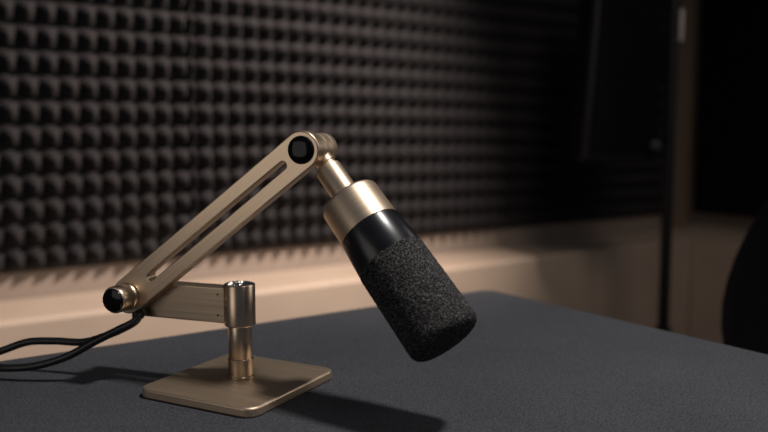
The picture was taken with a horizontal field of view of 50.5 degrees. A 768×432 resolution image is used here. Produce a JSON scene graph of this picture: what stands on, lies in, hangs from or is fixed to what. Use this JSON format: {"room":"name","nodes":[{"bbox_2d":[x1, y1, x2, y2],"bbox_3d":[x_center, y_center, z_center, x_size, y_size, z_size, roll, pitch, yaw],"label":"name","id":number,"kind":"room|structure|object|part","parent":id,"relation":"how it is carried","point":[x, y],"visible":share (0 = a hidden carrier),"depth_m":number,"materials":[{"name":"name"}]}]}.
{"room":"studio","nodes":[
{"label":"studio","id":0,"kind":"room"},
{"bbox_2d":[0,0,682,300],"bbox_3d":[-0.699,-0.573,1.656,4.400,2.700,0.100,-4,7,-35],"label":"wall","id":1,"kind":"structure","parent":0,"point":[51,282],"depth_m":2.00,"materials":[{"name":"paint"}]},
{"bbox_2d":[0,0,191,273],"bbox_3d":[-1.126,-0.467,1.280,1.707,1.225,0.043,-4,7,-35],"label":"panel","id":2,"kind":"object","parent":1,"relation":"attached to","point":[95,165],"visible":0.96,"depth_m":1.68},
{"bbox_2d":[186,0,508,254],"bbox_3d":[-0.036,-0.544,2.034,0.948,1.225,0.043,-4,7,-35],"label":"panel","id":3,"kind":"object","parent":1,"relation":"attached to","point":[410,96],"visible":0.82,"depth_m":2.03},
{"bbox_2d":[0,228,732,360],"bbox_3d":[-0.653,0.479,1.610,4.300,0.615,0.205,-4,7,-35],"label":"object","id":4,"kind":"structure","parent":1,"relation":"attached to","point":[611,276],"depth_m":2.12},
{"bbox_2d":[502,0,679,227],"bbox_3d":[0.672,-0.595,2.523,0.776,1.225,0.043,-4,7,-35],"label":"panel","id":5,"kind":"object","parent":1,"relation":"attached to","point":[544,186],"visible":0.51,"depth_m":2.44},
{"bbox_2d":[675,0,697,228],"bbox_3d":[1.044,-0.996,2.751,0.045,2.085,0.030,-4,7,-35],"label":"trim","id":6,"kind":"structure","parent":1,"relation":"attached to","point":[688,46],"depth_m":2.80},
{"bbox_2d":[689,0,754,233],"bbox_3d":[2.108,-0.545,1.386,0.100,2.700,3.550,-4,7,-35],"label":"wall","id":7,"kind":"structure","parent":0,"point":[733,224],"depth_m":2.79,"materials":[{"name":"paint"}]},
{"bbox_2d":[689,233,745,343],"bbox_3d":[2.027,0.510,1.313,0.240,0.615,3.345,-4,7,-35],"label":"trim","id":8,"kind":"structure","parent":7,"relation":"attached to","point":[713,257],"depth_m":2.54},
{"bbox_3d":[0.314,0.944,0.348,4.400,0.050,3.650,-4,7,-35],"label":"floor","id":9,"kind":"structure","parent":0,"visible":0},
{"bbox_2d":[0,290,767,431],"bbox_3d":[-0.273,0.547,0.348,1.583,0.740,0.827,-4,7,-35],"label":"table","id":10,"kind":"object","parent":9,"relation":"on","point":[525,364],"visible":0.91,"depth_m":0.69,"materials":[{"name":"grey fabric"}]},
{"bbox_2d":[0,309,143,371],"bbox_3d":[-0.279,0.105,0.698,0.154,0.054,0.035,1,6,7],"label":"cable","id":11,"kind":"object","parent":10,"relation":"on","point":[84,344],"visible":1,"depth_m":0.69,"materials":[{"name":"black rubber"}]},
{"bbox_2d":[103,131,337,417],"bbox_3d":[-0.133,0.036,0.671,0.195,0.211,0.119,3,7,28],"label":"microphone stand","id":12,"kind":"object","parent":10,"relation":"on","point":[238,383],"visible":1,"depth_m":0.66,"materials":[{"name":"gold metal"}]},
{"bbox_3d":[-0.219,0.068,0.677,0.024,0.024,0.018,2,6,20],"label":"elbow knob","id":13,"kind":"part","parent":12,"relation":"part of","materials":[{"name":"beige metal"}]},
{"bbox_3d":[-0.138,0.008,0.656,0.234,0.030,0.012,-37,-8,19],"label":"slotted arm","id":14,"kind":"part","parent":12,"relation":"part of","materials":[{"name":"beige metal"}]},
{"bbox_3d":[-0.119,0.138,0.674,0.114,0.008,0.119,3,7,28],"label":"plate","id":15,"kind":"part","parent":12,"relation":"part of","materials":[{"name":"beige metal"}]},
{"bbox_2d":[223,280,255,327],"bbox_3d":[-0.119,0.072,0.671,0.026,0.035,0.026,-4,7,-35],"label":"socket","id":16,"kind":"object","parent":12,"relation":"attached to","point":[239,305],"depth_m":0.66,"materials":[{"name":"metal"}]},
{"bbox_3d":[-0.119,0.103,0.675,0.020,0.030,0.020,-4,7,-35],"label":"post","id":17,"kind":"part","parent":12,"relation":"part of","materials":[{"name":"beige metal"}]},
{"bbox_2d":[317,160,476,361],"bbox_3d":[0.005,0.031,0.596,0.141,0.140,0.055,5,8,42],"label":"microphone","id":18,"kind":"object","parent":12,"relation":"attached to","point":[426,311],"visible":1,"depth_m":0.57,"materials":[{"name":"black fabric"}]},
{"bbox_2d":[654,0,684,331],"bbox_3d":[0.752,-0.129,1.979,0.542,1.750,0.518,-4,7,-35],"label":"speaker stand","id":19,"kind":"object","parent":9,"relation":"on","point":[675,14],"visible":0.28,"depth_m":2.00,"materials":[{"name":"grey plastic"}]},
{"bbox_2d":[568,0,664,161],"bbox_3d":[0.585,-0.400,2.057,0.195,0.520,0.232,0,6,3],"label":"speaker","id":20,"kind":"object","parent":19,"relation":"attached to","point":[619,71],"visible":1,"depth_m":1.98},
{"bbox_3d":[0.655,-0.170,1.971,0.026,0.026,0.022,0,6,3],"label":"control knob","id":21,"kind":"part","parent":20,"relation":"part of","materials":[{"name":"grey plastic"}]},
{"bbox_2d":[721,198,767,354],"bbox_3d":[0.521,0.324,0.997,0.593,1.051,0.565,-4,7,-35],"label":"office chair","id":22,"kind":"object","parent":9,"relation":"on","point":[744,313],"visible":0.64,"depth_m":1.21,"materials":[{"name":"black fabric"}]}
]}

